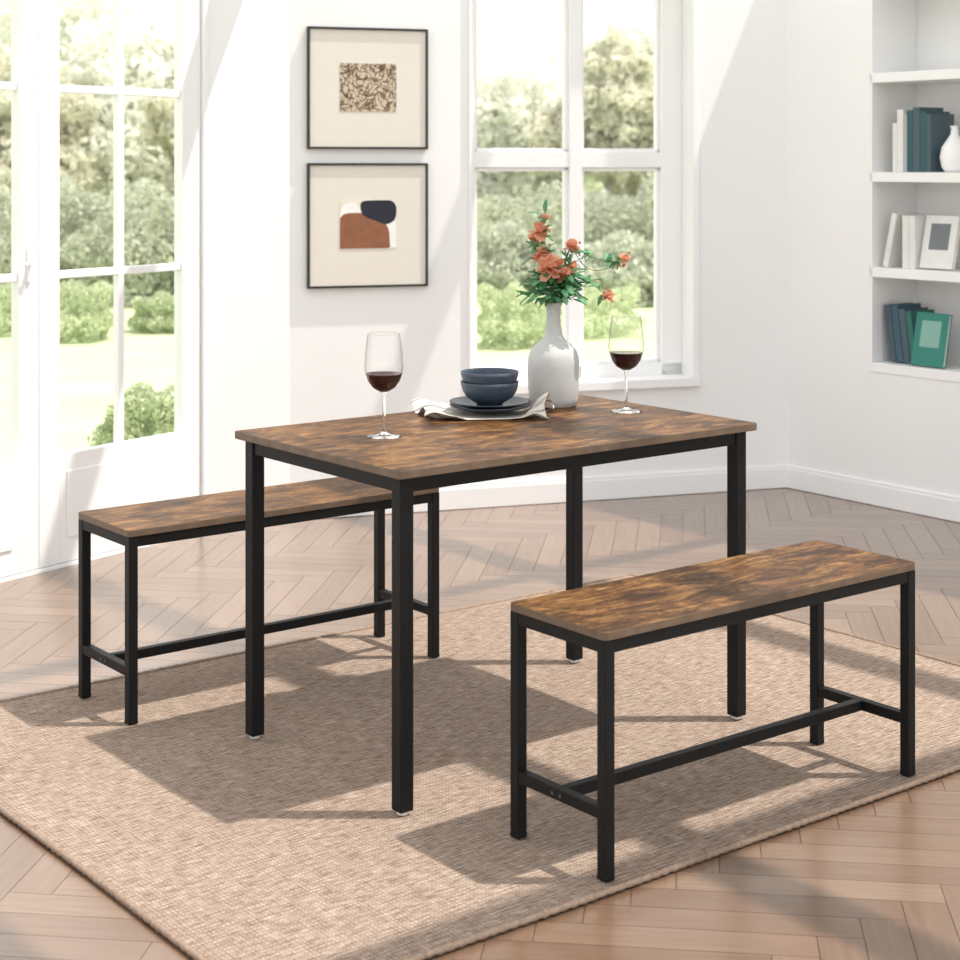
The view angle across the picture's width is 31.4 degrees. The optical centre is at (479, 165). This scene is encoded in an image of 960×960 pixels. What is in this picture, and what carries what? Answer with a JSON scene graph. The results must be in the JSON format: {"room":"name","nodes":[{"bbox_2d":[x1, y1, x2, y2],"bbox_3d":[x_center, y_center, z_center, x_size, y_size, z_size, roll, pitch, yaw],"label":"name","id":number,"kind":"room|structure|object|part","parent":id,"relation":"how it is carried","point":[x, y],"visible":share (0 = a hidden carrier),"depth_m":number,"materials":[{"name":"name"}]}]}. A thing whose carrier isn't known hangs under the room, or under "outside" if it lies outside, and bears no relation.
{"room":"dining room","nodes":[
{"label":"dining room","id":0,"kind":"room"},
{"bbox_2d":[208,0,289,493],"bbox_3d":[-0.964,0.200,6.703,0.372,2.600,0.220,0,0,-36],"label":"wall pier","id":1,"kind":"object","parent":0,"point":[249,40],"visible":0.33,"depth_m":6.60,"materials":[{"name":"white paint"}]},
{"bbox_2d":[0,488,959,959],"bbox_3d":[0.805,1.450,2.957,8.290,0.100,8.913,0,0,0],"label":"floor","id":2,"kind":"structure","parent":0,"point":[879,879],"depth_m":5.00,"materials":[{"name":"brown wood"}]},
{"bbox_2d":[0,573,959,959],"bbox_3d":[0.083,1.391,4.295,2.531,0.016,1.841,0,0,-38],"label":"area rug","id":3,"kind":"object","parent":2,"relation":"on","point":[288,842],"visible":0.84,"depth_m":3.90,"materials":[{"name":"fabric"}]},
{"bbox_2d":[78,477,439,724],"bbox_3d":[-0.582,1.147,4.635,0.964,0.482,0.298,0,0,-38],"label":"bench","id":4,"kind":"object","parent":3,"relation":"on","point":[133,526],"visible":0.84,"depth_m":4.51,"materials":[{"name":"brown wood"}]},
{"bbox_3d":[-1.032,1.154,4.453,0.025,0.461,0.025,0,0,-38],"label":"leg","id":5,"kind":"part","parent":4,"relation":"part of","materials":[{"name":"black metal"}]},
{"bbox_3d":[-0.950,0.936,4.348,0.022,0.026,0.243,0,0,-38],"label":"rail","id":6,"kind":"part","parent":4,"relation":"part of","materials":[{"name":"black metal"}]},
{"bbox_3d":[-0.868,1.154,4.242,0.025,0.461,0.025,0,0,-38],"label":"leg","id":7,"kind":"part","parent":4,"relation":"part of","materials":[{"name":"black metal"}]},
{"bbox_3d":[-0.582,0.914,4.635,0.964,0.017,0.298,0,0,-38],"label":"seat","id":8,"kind":"part","parent":4,"relation":"part of","materials":[{"name":"brown wood"}]},
{"bbox_3d":[-0.499,0.936,4.529,0.909,0.026,0.022,0,0,-38],"label":"long rail","id":9,"kind":"part","parent":4,"relation":"part of","materials":[{"name":"black metal"}]},
{"bbox_3d":[-0.296,1.154,5.028,0.025,0.461,0.025,0,0,-38],"label":"leg","id":10,"kind":"part","parent":4,"relation":"part of","materials":[{"name":"black metal"}]},
{"bbox_3d":[-0.132,1.154,4.817,0.025,0.461,0.025,0,0,-38],"label":"leg","id":11,"kind":"part","parent":4,"relation":"part of","materials":[{"name":"black metal"}]},
{"bbox_2d":[235,394,756,815],"bbox_3d":[0.049,1.017,4.209,1.102,0.742,0.700,0,0,-38],"label":"dining table","id":12,"kind":"object","parent":3,"relation":"on","point":[430,452],"visible":0.94,"depth_m":4.09,"materials":[{"name":"brown wood"}]},
{"bbox_3d":[-0.546,1.022,4.136,0.035,0.716,0.035,0,0,-38],"label":"leg","id":13,"kind":"part","parent":12,"relation":"part of","materials":[{"name":"black metal"}]},
{"bbox_2d":[364,332,402,438],"bbox_3d":[-0.229,0.523,4.055,0.093,0.245,0.093,0,0,0],"label":"wine glass","id":14,"kind":"object","parent":12,"relation":"on","point":[382,381],"visible":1,"depth_m":4.04,"materials":[{"name":"clear glass"}]},
{"bbox_3d":[-0.229,0.592,4.055,0.083,0.107,0.083,0,0,0],"label":"stem and foot","id":15,"kind":"part","parent":14,"relation":"part of","materials":[{"name":"clear glass"}]},
{"bbox_3d":[-0.166,1.022,3.649,0.035,0.716,0.035,0,0,-38],"label":"leg","id":16,"kind":"part","parent":12,"relation":"part of","materials":[{"name":"black metal"}]},
{"bbox_2d":[410,393,553,419],"bbox_3d":[0.011,0.618,4.399,0.379,0.054,0.228,0,0,-4],"label":"linen napkin","id":17,"kind":"object","parent":12,"relation":"on","point":[430,408],"visible":0.93,"depth_m":4.39,"materials":[{"name":"white fabric"}]},
{"bbox_2d":[450,396,529,413],"bbox_3d":[0.026,0.623,4.420,0.210,0.026,0.210,0,0,0],"label":"plate stack","id":18,"kind":"object","parent":17,"relation":"on","point":[515,403],"visible":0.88,"depth_m":4.38,"materials":[{"name":"ceramic"}]},
{"bbox_2d":[461,368,518,405],"bbox_3d":[0.025,0.577,4.417,0.151,0.086,0.151,0,0,0],"label":"bowls","id":19,"kind":"object","parent":18,"relation":"on","point":[483,386],"visible":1,"depth_m":4.36,"materials":[{"name":"blue ceramic"}]},
{"bbox_3d":[0.026,0.627,4.420,0.210,0.016,0.210,0,0,0],"label":"plate","id":20,"kind":"part","parent":18,"relation":"part of","materials":[{"name":"ceramic"}]},
{"bbox_2d":[516,200,630,408],"bbox_3d":[0.243,0.368,4.590,0.303,0.554,0.171,0,0,-16],"label":"flower vase","id":21,"kind":"object","parent":12,"relation":"on","point":[553,362],"visible":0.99,"depth_m":4.54,"materials":[{"name":"white ceramic"}]},
{"bbox_3d":[0.293,0.334,4.580,0.194,0.223,0.014,0,0,0],"label":"stem","id":22,"kind":"part","parent":21,"relation":"part of","materials":[{"name":"green plant"}]},
{"bbox_3d":[0.304,0.255,4.583,0.116,0.060,0.008,0,0,-5],"label":"stem","id":23,"kind":"part","parent":21,"relation":"part of","materials":[{"name":"green plant"}]},
{"bbox_3d":[0.264,1.022,4.769,0.035,0.716,0.035,0,0,-38],"label":"leg","id":24,"kind":"part","parent":12,"relation":"part of","materials":[{"name":"black metal"}]},
{"bbox_2d":[608,315,644,413],"bbox_3d":[0.383,0.520,4.468,0.096,0.250,0.096,0,0,0],"label":"wine glass","id":25,"kind":"object","parent":12,"relation":"on","point":[626,360],"visible":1,"depth_m":4.45,"materials":[{"name":"clear glass"}]},
{"bbox_3d":[0.383,0.591,4.468,0.083,0.109,0.083,0,0,0],"label":"stem and foot","id":26,"kind":"part","parent":25,"relation":"part of","materials":[{"name":"clear glass"}]},
{"bbox_3d":[0.644,1.022,4.282,0.035,0.716,0.035,0,0,-38],"label":"leg","id":27,"kind":"part","parent":12,"relation":"part of","materials":[{"name":"black metal"}]},
{"bbox_2d":[510,540,915,882],"bbox_3d":[0.527,1.146,3.705,0.956,0.484,0.298,0,0,-38],"label":"bench","id":28,"kind":"object","parent":3,"relation":"on","point":[608,618],"visible":1,"depth_m":3.57,"materials":[{"name":"brown wood"}]},
{"bbox_3d":[0.080,1.153,3.526,0.025,0.463,0.025,0,0,-38],"label":"leg","id":29,"kind":"part","parent":28,"relation":"part of","materials":[{"name":"black metal"}]},
{"bbox_3d":[0.162,0.934,3.420,0.022,0.026,0.243,0,0,-38],"label":"rail","id":30,"kind":"part","parent":28,"relation":"part of","materials":[{"name":"black metal"}]},
{"bbox_3d":[0.245,1.153,3.314,0.025,0.463,0.025,0,0,-38],"label":"leg","id":31,"kind":"part","parent":28,"relation":"part of","materials":[{"name":"black metal"}]},
{"bbox_3d":[0.527,0.912,3.705,0.956,0.017,0.298,0,0,-38],"label":"seat","id":32,"kind":"part","parent":28,"relation":"part of","materials":[{"name":"brown wood"}]},
{"bbox_3d":[0.610,0.934,3.599,0.901,0.026,0.022,0,0,-38],"label":"long rail","id":33,"kind":"part","parent":28,"relation":"part of","materials":[{"name":"black metal"}]},
{"bbox_3d":[0.809,1.153,4.096,0.025,0.463,0.025,0,0,-38],"label":"leg","id":34,"kind":"part","parent":28,"relation":"part of","materials":[{"name":"black metal"}]},
{"bbox_3d":[0.974,1.153,3.885,0.025,0.463,0.025,0,0,-38],"label":"leg","id":35,"kind":"part","parent":28,"relation":"part of","materials":[{"name":"black metal"}]},
{"bbox_2d":[290,0,786,483],"bbox_3d":[0.287,0.200,7.182,2.255,2.600,0.220,0,0,-18],"label":"wall","id":36,"kind":"structure","parent":0,"point":[743,43],"depth_m":7.18,"materials":[{"name":"white paint"}]},
{"bbox_2d":[307,163,427,288],"bbox_3d":[-0.447,0.240,6.811,0.495,0.496,0.023,0,0,-18],"label":"framed picture","id":37,"kind":"object","parent":36,"relation":"attached to","point":[367,223],"visible":1,"depth_m":6.80,"materials":[{"name":"beige paper"}]},
{"bbox_2d":[307,26,427,148],"bbox_3d":[-0.447,-0.306,6.811,0.495,0.484,0.023,0,0,-18],"label":"framed picture","id":38,"kind":"object","parent":36,"relation":"attached to","point":[367,88],"visible":1,"depth_m":6.80,"materials":[{"name":"beige paper"}]},
{"bbox_2d":[340,63,395,111],"bbox_3d":[-0.446,-0.310,6.806,0.232,0.192,0.002,0,0,-18],"label":"print","id":39,"kind":"object","parent":38,"relation":"attached to","point":[364,87],"depth_m":6.81},
{"bbox_2d":[331,464,786,517],"bbox_3d":[0.296,1.349,7.060,2.195,0.099,0.015,0,0,-18],"label":"baseboard","id":40,"kind":"structure","parent":36,"relation":"attached to","point":[543,491],"depth_m":7.12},
{"bbox_2d":[468,0,700,393],"bbox_3d":[0.417,-0.035,7.178,1.040,1.950,0.190,0,0,-18],"label":"window","id":41,"kind":"structure","parent":36,"relation":"in","point":[664,370],"depth_m":7.26,"materials":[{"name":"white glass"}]},
{"bbox_2d":[787,0,959,496],"bbox_3d":[3.274,0.200,5.118,0.340,2.600,5.999,0,0,-37],"label":"wall","id":42,"kind":"structure","parent":0,"point":[846,418],"depth_m":7.16,"materials":[{"name":"white paint"}]},
{"bbox_2d":[786,464,959,522],"bbox_3d":[3.131,1.349,5.011,0.015,0.099,5.999,0,0,-37],"label":"baseboard","id":43,"kind":"structure","parent":42,"relation":"attached to","point":[902,498],"depth_m":7.01,"materials":[{"name":"white wood"}]},
{"bbox_2d":[870,0,959,382],"bbox_3d":[2.275,-0.073,6.392,0.283,1.852,1.836,0,0,-37],"label":"bookshelf","id":44,"kind":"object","parent":42,"relation":"attached to","point":[894,77],"depth_m":7.06,"materials":[{"name":"white wood"}]},
{"bbox_2d":[883,107,959,368],"bbox_3d":[1.823,0.288,6.947,0.180,1.044,0.348,0,0,-37],"label":"books","id":45,"kind":"object","parent":44,"relation":"on","point":[917,335],"visible":0.99,"depth_m":6.90,"materials":[{"name":"paper"}]},
{"bbox_2d":[940,126,959,171],"bbox_3d":[1.897,-0.065,6.816,0.116,0.185,0.116,0,0,0],"label":"ceramic vase","id":46,"kind":"object","parent":44,"relation":"on","point":[950,150],"visible":0.93,"depth_m":6.78,"materials":[{"name":"white ceramic"}]},
{"bbox_3d":[-2.284,0.200,4.943,2.464,2.600,3.366,0,0,0],"label":"wall","id":47,"kind":"structure","parent":0,"visible":0},
{"bbox_2d":[0,0,207,582],"bbox_3d":[-1.579,0.170,5.857,0.198,2.500,1.671,0,0,35],"label":"door","id":48,"kind":"structure","parent":47,"relation":"in","point":[204,3],"depth_m":6.49,"materials":[{"name":"white wood"}]},
{"bbox_2d":[0,0,37,577],"bbox_3d":[-1.752,0.201,5.544,0.047,2.371,0.777,0,0,35],"label":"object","id":49,"kind":"structure","parent":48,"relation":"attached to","point":[18,476],"depth_m":5.80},
{"bbox_3d":[-1.542,0.340,5.775,0.042,0.120,0.080,0,0,35],"label":"handle","id":50,"kind":"part","parent":48,"relation":"part of","materials":[{"name":"white metal"}]},
{"bbox_2d":[38,0,200,568],"bbox_3d":[-1.302,0.201,6.183,0.047,2.371,0.781,0,0,35],"label":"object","id":51,"kind":"structure","parent":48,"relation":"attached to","point":[167,466],"depth_m":6.16,"materials":[{"name":"white wood"}]},
{"bbox_3d":[-1.522,0.160,5.817,0.018,2.480,1.671,0,0,35],"label":"casing","id":52,"kind":"part","parent":48,"relation":"part of","materials":[{"name":"white wood"}]},
{"label":"outside","id":53,"kind":"structure","parent":0,"visible":0},
{"bbox_2d":[0,203,653,462],"bbox_3d":[0.000,1.540,42.500,80.000,0.001,95.000,0,0,0],"label":"lawn","id":54,"kind":"structure","parent":53,"point":[86,368],"depth_m":13.37,"materials":[{"name":"green plant"}]},
{"bbox_2d":[0,282,10,335],"bbox_3d":[-4.316,1.304,15.602,0.902,0.490,1.075,0,0,0],"label":"bush","id":55,"kind":"object","parent":54,"relation":"on","point":[5,326],"visible":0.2,"depth_m":15.30,"materials":[{"name":"green plant"}]},
{"bbox_2d":[0,234,10,299],"bbox_3d":[-6.462,0.863,19.025,2.651,1.450,2.241,0,0,0],"label":"shrub","id":56,"kind":"object","parent":54,"relation":"on","point":[4,268],"visible":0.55,"depth_m":19.03,"materials":[{"name":"green plant"}]},
{"bbox_2d":[0,45,104,245],"bbox_3d":[-6.866,-0.177,25.097,2.525,3.434,3.722,0,0,-36],"label":"tree","id":57,"kind":"object","parent":54,"relation":"on","point":[71,118],"visible":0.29,"depth_m":24.70,"materials":[{"name":"green plant"}]},
{"bbox_2d":[0,176,160,299],"bbox_3d":[-4.884,0.830,20.039,2.244,1.494,2.135,0,0,0],"label":"shrub","id":58,"kind":"object","parent":54,"relation":"on","point":[95,207],"visible":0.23,"depth_m":19.77,"materials":[{"name":"green plant"}]},
{"bbox_2d":[0,0,161,235],"bbox_3d":[-8.322,-1.159,32.582,4.598,5.397,4.102,0,0,0],"label":"tree","id":59,"kind":"object","parent":54,"relation":"on","point":[72,12],"visible":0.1,"depth_m":32.17,"materials":[{"name":"green plant"}]},
{"bbox_2d":[60,278,112,343],"bbox_3d":[-3.573,1.269,15.002,0.796,0.554,0.907,0,0,0],"label":"bush","id":60,"kind":"object","parent":54,"relation":"on","point":[98,310],"visible":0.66,"depth_m":14.81,"materials":[{"name":"green plant"}]},
{"bbox_2d":[60,17,173,242],"bbox_3d":[-5.262,-0.403,26.933,3.022,3.886,4.216,0,0,24],"label":"tree","id":61,"kind":"object","parent":54,"relation":"on","point":[148,61],"visible":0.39,"depth_m":25.98,"materials":[{"name":"green plant"}]},
{"bbox_2d":[60,178,173,306],"bbox_3d":[-3.567,0.862,19.040,2.245,1.431,1.798,0,0,-12],"label":"shrub","id":62,"kind":"object","parent":54,"relation":"on","point":[161,248],"visible":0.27,"depth_m":18.66,"materials":[{"name":"green plant"}]},
{"bbox_2d":[87,382,173,446],"bbox_3d":[-1.698,1.341,8.894,0.630,0.419,0.651,0,0,42],"label":"bush","id":63,"kind":"object","parent":54,"relation":"on","point":[135,395],"visible":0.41,"depth_m":8.72,"materials":[{"name":"green plant"}]},
{"bbox_2d":[126,290,173,333],"bbox_3d":[-2.922,1.354,15.806,0.697,0.390,0.761,0,0,0],"label":"bush","id":64,"kind":"object","parent":54,"relation":"on","point":[144,309],"visible":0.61,"depth_m":15.61,"materials":[{"name":"green plant"}]},
{"bbox_2d":[135,74,173,233],"bbox_3d":[-3.663,0.097,23.999,2.439,2.886,2.111,0,0,28],"label":"tree","id":65,"kind":"object","parent":54,"relation":"on","point":[156,109],"visible":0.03,"depth_m":23.72,"materials":[{"name":"green plant"}]},
{"bbox_2d":[477,279,546,348],"bbox_3d":[0.276,1.263,14.493,0.805,0.578,0.894,0,0,0],"label":"bush","id":66,"kind":"object","parent":54,"relation":"on","point":[503,301],"visible":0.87,"depth_m":14.29,"materials":[{"name":"green plant"}]},
{"bbox_2d":[477,219,584,298],"bbox_3d":[0.316,1.104,20.051,1.915,0.958,1.694,0,0,0],"label":"shrub","id":67,"kind":"object","parent":54,"relation":"on","point":[501,266],"visible":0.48,"depth_m":19.61,"materials":[{"name":"green plant"}]},
{"bbox_2d":[477,60,600,242],"bbox_3d":[0.449,-0.067,27.208,3.318,3.213,2.383,0,0,-14],"label":"tree","id":68,"kind":"object","parent":54,"relation":"on","point":[506,105],"visible":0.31,"depth_m":26.55,"materials":[{"name":"green plant"}]},
{"bbox_2d":[477,14,622,230],"bbox_3d":[0.926,-0.738,33.752,4.836,4.619,4.058,0,0,-7],"label":"tree","id":69,"kind":"object","parent":54,"relation":"on","point":[486,30],"visible":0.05,"depth_m":33.45,"materials":[{"name":"green plant"}]},
{"bbox_2d":[477,179,653,281],"bbox_3d":[1.066,0.871,23.020,2.656,1.418,2.390,0,0,0],"label":"shrub","id":70,"kind":"object","parent":54,"relation":"on","point":[532,204],"visible":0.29,"depth_m":22.61,"materials":[{"name":"green plant"}]},
{"bbox_2d":[521,23,653,215],"bbox_3d":[1.915,-0.270,25.198,2.650,3.620,2.472,0,0,0],"label":"tree","id":71,"kind":"object","parent":54,"relation":"on","point":[618,95],"visible":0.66,"depth_m":24.44,"materials":[{"name":"green plant"}]},
{"bbox_2d":[531,283,645,338],"bbox_3d":[0.975,1.304,15.498,1.058,0.491,1.267,0,0,0],"label":"bush","id":72,"kind":"object","parent":54,"relation":"on","point":[624,308],"visible":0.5,"depth_m":15.26,"materials":[{"name":"green plant"}]},
{"bbox_2d":[549,228,653,307],"bbox_3d":[1.683,1.140,19.023,2.029,0.878,1.897,0,0,0],"label":"shrub","id":73,"kind":"object","parent":54,"relation":"on","point":[638,272],"visible":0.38,"depth_m":18.60,"materials":[{"name":"green plant"}]},
{"bbox_2d":[584,172,653,276],"bbox_3d":[2.434,0.844,23.032,2.304,1.469,1.985,0,0,0],"label":"shrub","id":74,"kind":"object","parent":54,"relation":"on","point":[646,196],"visible":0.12,"depth_m":22.61,"materials":[{"name":"green plant"}]},
{"bbox_2d":[584,18,653,184],"bbox_3d":[3.279,-0.724,27.901,3.174,4.528,3.901,0,0,38],"label":"tree","id":75,"kind":"object","parent":54,"relation":"on","point":[638,30],"visible":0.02,"depth_m":26.97,"materials":[{"name":"green plant"}]}
]}

